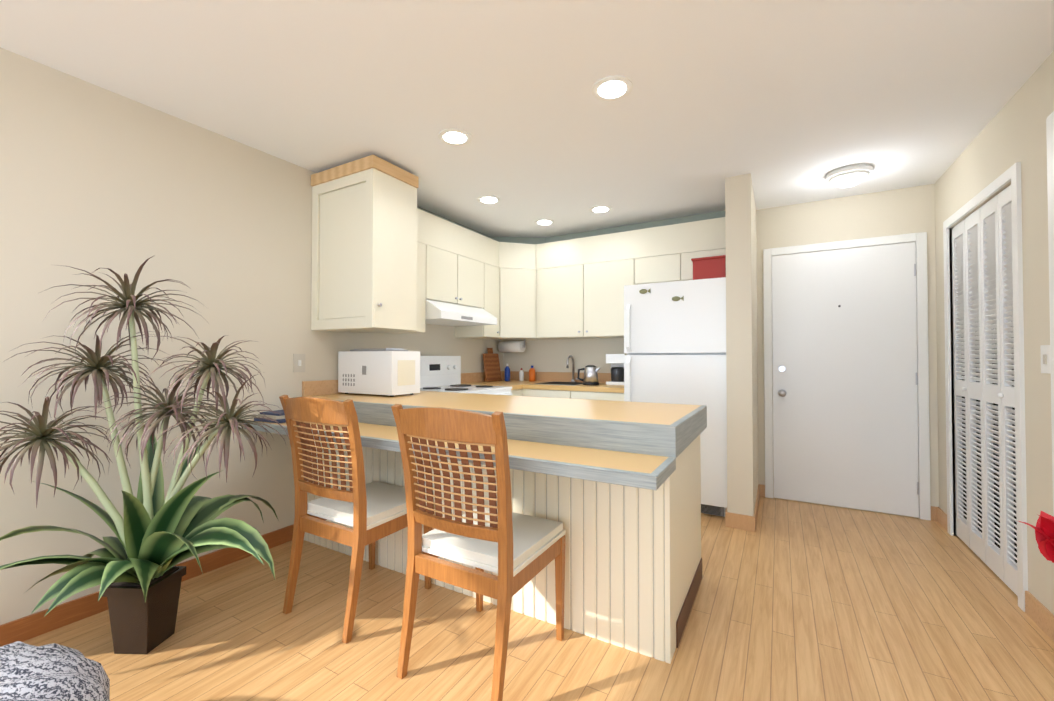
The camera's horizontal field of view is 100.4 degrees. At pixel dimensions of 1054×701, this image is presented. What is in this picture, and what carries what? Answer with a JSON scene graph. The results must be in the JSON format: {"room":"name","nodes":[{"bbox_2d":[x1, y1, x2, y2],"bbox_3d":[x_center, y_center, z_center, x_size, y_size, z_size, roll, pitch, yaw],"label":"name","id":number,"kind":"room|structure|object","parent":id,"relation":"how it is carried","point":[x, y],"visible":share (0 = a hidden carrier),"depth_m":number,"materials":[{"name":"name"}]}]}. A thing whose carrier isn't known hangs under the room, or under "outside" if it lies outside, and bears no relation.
{"room":"kitchen","nodes":[
{"label":"kitchen","id":0,"kind":"room"},
{"bbox_2d":[0,47,502,624],"bbox_3d":[-1.953,-0.007,2.224,0.120,2.440,6.750,0,-1,30],"label":"wall","id":1,"kind":"structure","parent":0,"point":[94,177],"depth_m":2.16,"materials":[{"name":"beige paint"}]},
{"bbox_2d":[0,524,293,646],"bbox_3d":[-1.886,1.165,2.188,0.014,0.095,1.545,0,-1,30],"label":"baseboard","id":2,"kind":"structure","parent":1,"relation":"attached to","point":[25,628],"depth_m":1.98,"materials":[{"name":"brown wood"}]},
{"bbox_2d":[293,354,304,371],"bbox_3d":[-1.496,0.082,2.888,0.010,0.120,0.080,0,-1,30],"label":"light switch","id":3,"kind":"object","parent":1,"relation":"attached to","point":[298,362],"visible":1,"depth_m":2.88,"materials":[{"name":"beige plastic"}]},
{"bbox_2d":[311,155,418,332],"bbox_3d":[-1.099,-0.661,2.977,0.619,1.051,0.390,0,-1,30],"label":"upper cabinet","id":4,"kind":"object","parent":1,"relation":"attached to","point":[364,244],"visible":1,"depth_m":2.83,"materials":[{"name":"beige wood"}]},
{"bbox_2d":[373,206,545,339],"bbox_3d":[-0.506,-0.665,4.021,0.606,1.068,2.006,0,-1,30],"label":"upper cabinet","id":5,"kind":"object","parent":1,"relation":"attached to","point":[458,264],"visible":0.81,"depth_m":3.58,"materials":[{"name":"beige wood"}]},
{"bbox_2d":[425,299,496,326],"bbox_3d":[-0.679,-0.318,3.820,0.501,0.157,0.770,0,-1,30],"label":"range hood","id":6,"kind":"object","parent":5,"relation":"attached to","point":[445,314],"visible":0.81,"depth_m":3.66,"materials":[{"name":"white metal"}]},
{"bbox_2d":[498,339,525,351],"bbox_3d":[-0.167,-0.049,4.814,0.330,0.138,0.120,0,-1,30],"label":"paper towel","id":7,"kind":"object","parent":5,"relation":"attached to","point":[514,346],"visible":1,"depth_m":4.76,"materials":[{"name":"white paper"}]},
{"bbox_2d":[0,0,1053,237],"bbox_3d":[-0.088,-1.273,1.172,4.480,0.060,6.750,0,-1,30],"label":"ceiling","id":8,"kind":"structure","parent":0,"point":[786,102],"depth_m":2.03,"materials":[{"name":"white paint"}]},
{"bbox_2d":[438,128,471,145],"bbox_3d":[-0.412,-1.219,2.516,0.189,0.010,0.189,0,-1,6],"label":"recessed light","id":9,"kind":"object","parent":8,"relation":"in","point":[451,136],"depth_m":2.50,"materials":[{"name":"white"}]},
{"bbox_2d":[477,195,500,203],"bbox_3d":[-0.305,-1.205,3.515,0.189,0.010,0.189,0,-1,21],"label":"recessed light","id":10,"kind":"object","parent":8,"relation":"in","point":[485,199],"depth_m":3.50,"materials":[{"name":"white"}]},
{"bbox_2d":[534,219,554,225],"bbox_3d":[0.164,-1.196,4.099,0.189,0.010,0.189,0,-1,21],"label":"recessed light","id":11,"kind":"object","parent":8,"relation":"in","point":[543,222],"depth_m":4.09,"materials":[{"name":"white"}]},
{"bbox_2d":[589,205,611,212],"bbox_3d":[0.627,-1.201,3.741,0.189,0.010,0.189,0,-1,21],"label":"recessed light","id":12,"kind":"object","parent":8,"relation":"in","point":[600,208],"depth_m":3.73,"materials":[{"name":"white"}]},
{"bbox_2d":[592,75,632,100],"bbox_3d":[0.400,-1.226,2.061,0.189,0.010,0.189,0,-1,21],"label":"recessed light","id":13,"kind":"object","parent":8,"relation":"in","point":[612,88],"depth_m":2.05,"materials":[{"name":"white"}]},
{"bbox_2d":[826,164,872,187],"bbox_3d":[2.191,-1.169,2.992,0.260,0.098,0.260,0,-1,30],"label":"light","id":14,"kind":"object","parent":8,"relation":"attached to","point":[849,176],"visible":1,"depth_m":2.93,"materials":[{"name":"white glass"}]},
{"bbox_2d":[23,496,1053,700],"bbox_3d":[-0.717,1.232,1.496,5.930,0.060,6.750,0,-1,30],"label":"floor","id":15,"kind":"structure","parent":0,"point":[798,601],"depth_m":1.85,"materials":[{"name":"brown wood"}]},
{"bbox_2d":[0,641,109,700],"bbox_3d":[-1.463,1.000,0.953,0.821,0.382,0.821,0,-1,30],"label":"pouf","id":16,"kind":"object","parent":15,"relation":"on","point":[51,672],"visible":1,"depth_m":1.16,"materials":[{"name":"grey fabric"}]},
{"bbox_2d":[0,256,289,653],"bbox_3d":[-1.462,0.411,1.842,1.026,1.587,1.280,0,-1,30],"label":"plant","id":17,"kind":"object","parent":15,"relation":"on","point":[134,572],"visible":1,"depth_m":1.75,"materials":[{"name":"green plant"}]},
{"bbox_2d":[279,395,433,643],"bbox_3d":[-0.809,0.710,2.138,0.480,1.007,0.552,0,-1,30],"label":"chair","id":18,"kind":"object","parent":15,"relation":"on","point":[371,513],"visible":0.96,"depth_m":1.96,"materials":[{"name":"brown wood"}]},
{"bbox_2d":[420,356,511,394],"bbox_3d":[-0.578,0.640,3.737,0.712,1.190,0.760,0,-1,30],"label":"stove","id":19,"kind":"object","parent":15,"relation":"on","point":[440,373],"visible":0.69,"depth_m":3.87,"materials":[{"name":"white metal"}]},
{"bbox_2d":[244,380,706,663],"bbox_3d":[-0.349,0.708,2.474,2.402,1.020,1.123,0,-1,30],"label":"breakfast bar","id":20,"kind":"object","parent":15,"relation":"on","point":[614,487],"visible":0.67,"depth_m":1.87,"materials":[{"name":"beige wood"}]},
{"bbox_2d":[254,410,285,422],"bbox_3d":[-1.470,0.392,2.638,0.225,0.050,0.208,0,-1,24],"label":"books","id":21,"kind":"object","parent":20,"relation":"on","point":[278,417],"visible":0.48,"depth_m":2.55,"materials":[{"name":"blue paper"}]},
{"bbox_2d":[338,351,419,396],"bbox_3d":[-1.040,0.157,3.087,0.532,0.299,0.265,0,-1,30],"label":"microwave","id":22,"kind":"object","parent":20,"relation":"on","point":[391,373],"visible":1,"depth_m":2.96,"materials":[{"name":"white plastic"}]},
{"bbox_2d":[350,348,407,350],"bbox_3d":[-1.041,-0.003,3.090,0.360,0.019,0.200,0,-1,30],"label":"tray","id":23,"kind":"object","parent":22,"relation":"on","point":[382,349],"visible":0.89,"depth_m":3.00,"materials":[{"name":"grey plastic"}]},
{"bbox_2d":[391,404,565,700],"bbox_3d":[-0.165,0.704,1.733,0.480,1.007,0.552,0,-1,30],"label":"chair","id":24,"kind":"object","parent":15,"relation":"on","point":[516,552],"visible":1,"depth_m":1.56,"materials":[{"name":"brown wood"}]},
{"bbox_2d":[461,371,623,400],"bbox_3d":[0.222,0.733,4.238,1.634,1.018,0.868,0,-1,30],"label":"countertop","id":25,"kind":"structure","parent":15,"relation":"on","point":[554,384],"depth_m":4.13,"materials":[{"name":"beige"}]},
{"bbox_2d":[482,348,501,381],"bbox_3d":[-0.377,0.151,4.713,0.075,0.358,0.280,0,-1,30],"label":"cutting board","id":26,"kind":"object","parent":25,"relation":"on","point":[491,363],"visible":1,"depth_m":4.69,"materials":[{"name":"brown wood"}]},
{"bbox_2d":[505,364,509,380],"bbox_3d":[-0.211,0.236,4.732,0.060,0.189,0.060,0,-1,30],"label":"bottle","id":27,"kind":"object","parent":25,"relation":"on","point":[507,373],"visible":1,"depth_m":4.71,"materials":[{"name":"blue plastic"}]},
{"bbox_2d":[519,368,523,380],"bbox_3d":[-0.059,0.261,4.736,0.050,0.139,0.050,0,-1,30],"label":"bottle","id":28,"kind":"object","parent":25,"relation":"on","point":[521,375],"visible":1,"depth_m":4.71,"materials":[{"name":"white plastic"}]},
{"bbox_2d":[529,366,534,381],"bbox_3d":[0.055,0.245,4.694,0.070,0.169,0.070,0,-1,30],"label":"bottle","id":29,"kind":"object","parent":25,"relation":"on","point":[532,374],"visible":1,"depth_m":4.66,"materials":[{"name":"orange plastic"}]},
{"bbox_2d":[566,355,581,381],"bbox_3d":[0.472,0.186,4.452,0.115,0.280,0.176,0,-1,30],"label":"faucet","id":30,"kind":"object","parent":25,"relation":"on","point":[567,366],"visible":0.92,"depth_m":4.50,"materials":[{"name":"silver metal"}]},
{"bbox_2d":[577,365,600,385],"bbox_3d":[0.576,0.229,4.095,0.230,0.184,0.150,0,-1,30],"label":"kettle","id":31,"kind":"object","parent":25,"relation":"on","point":[590,375],"visible":1,"depth_m":4.04,"materials":[{"name":"silver metal"}]},
{"bbox_2d":[606,354,626,384],"bbox_3d":[0.873,0.177,4.170,0.180,0.289,0.224,0,-1,30],"label":"coffee maker","id":32,"kind":"object","parent":25,"relation":"on","point":[616,361],"visible":0.79,"depth_m":4.08,"materials":[{"name":"white plastic"}]},
{"bbox_2d":[624,277,726,516],"bbox_3d":[1.285,0.354,3.660,0.760,1.760,0.765,0,-1,30],"label":"fridge","id":33,"kind":"object","parent":15,"relation":"on","point":[675,341],"visible":0.62,"depth_m":3.32,"materials":[{"name":"white metal"}]},
{"bbox_2d":[691,255,725,279],"bbox_3d":[1.445,-0.618,3.441,0.250,0.174,0.310,0,-1,30],"label":"box","id":34,"kind":"object","parent":33,"relation":"on","point":[709,267],"visible":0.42,"depth_m":3.31,"materials":[{"name":"red cardboard"}]},
{"bbox_2d":[503,184,938,517],"bbox_3d":[1.632,0.018,3.999,4.330,2.440,0.100,0,-1,30],"label":"wall","id":35,"kind":"structure","parent":0,"point":[893,212],"depth_m":3.54,"materials":[{"name":"beige paint"}]},
{"bbox_2d":[536,211,725,338],"bbox_3d":[0.951,-0.664,4.130,1.807,1.068,0.368,0,-1,30],"label":"upper cabinet","id":36,"kind":"object","parent":35,"relation":"attached to","point":[583,279],"visible":0.83,"depth_m":4.07,"materials":[{"name":"beige wood"}]},
{"bbox_2d":[772,242,918,516],"bbox_3d":[2.444,0.213,3.422,0.925,2.019,0.087,0,-1,30],"label":"entry door","id":37,"kind":"structure","parent":35,"relation":"in","point":[845,384],"depth_m":3.43,"materials":[{"name":"white wood"}]},
{"bbox_2d":[763,232,930,519],"bbox_3d":[2.460,0.184,3.451,1.050,2.093,0.022,0,-1,30],"label":"door frame","id":38,"kind":"structure","parent":35,"relation":"attached to","point":[919,239],"depth_m":3.23,"materials":[{"name":"white wood"}]},
{"bbox_2d":[725,173,757,515],"bbox_3d":[1.681,0.010,3.412,0.160,2.440,0.870,0,-1,30],"label":"wall","id":39,"kind":"structure","parent":0,"point":[741,349],"depth_m":3.04,"materials":[{"name":"beige paint"}]},
{"bbox_2d":[748,484,764,531],"bbox_3d":[1.755,1.179,3.346,0.060,0.100,0.882,0,-1,30],"label":"baseboard","id":40,"kind":"structure","parent":39,"relation":"attached to","point":[752,520],"depth_m":3.14,"materials":[{"name":"brown wood"}]},
{"bbox_2d":[935,51,1053,614],"bbox_3d":[1.569,-0.038,0.144,0.600,2.440,6.650,0,-1,30],"label":"wall","id":41,"kind":"structure","parent":0,"point":[1013,132],"depth_m":2.00,"materials":[{"name":"beige paint"}]},
{"bbox_2d":[952,185,1017,595],"bbox_3d":[2.594,0.193,2.493,0.052,2.024,0.944,0,-1,30],"label":"closet doors","id":42,"kind":"structure","parent":41,"relation":"in","point":[984,422],"depth_m":2.46,"materials":[{"name":"white wood"}]},
{"bbox_2d":[943,162,1027,611],"bbox_3d":[2.615,0.169,2.481,0.116,2.095,1.060,0,-1,30],"label":"trim","id":43,"kind":"structure","parent":41,"relation":"attached to","point":[1012,173],"depth_m":2.08,"materials":[{"name":"white wood"}]},
{"bbox_2d":[1025,591,1053,641],"bbox_3d":[1.003,1.127,-0.245,0.012,0.100,5.240,0,-1,30],"label":"baseboard","id":44,"kind":"structure","parent":41,"relation":"attached to","point":[1039,614],"depth_m":1.92,"materials":[{"name":"brown wood"}]},
{"bbox_2d":[1040,345,1050,373],"bbox_3d":[2.208,0.037,1.869,0.010,0.120,0.080,0,-1,30],"label":"light switch","id":45,"kind":"object","parent":41,"relation":"attached to","point":[1045,360],"visible":0.82,"depth_m":1.87,"materials":[{"name":"white plastic"}]},
{"bbox_2d":[1046,111,1053,516],"bbox_3d":[1.772,0.147,1.184,0.115,2.100,1.060,0,-1,30],"label":"trim","id":46,"kind":"structure","parent":41,"relation":"attached to","point":[1050,150],"depth_m":1.65,"materials":[{"name":"white"}]},
{"bbox_2d":[1016,511,1053,562],"bbox_3d":[1.855,0.686,1.532,0.213,0.242,0.207,0,-1,30],"label":"flower","id":47,"kind":"object","parent":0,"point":[1044,532],"visible":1,"depth_m":1.53,"materials":[{"name":"red plant"}]}
]}

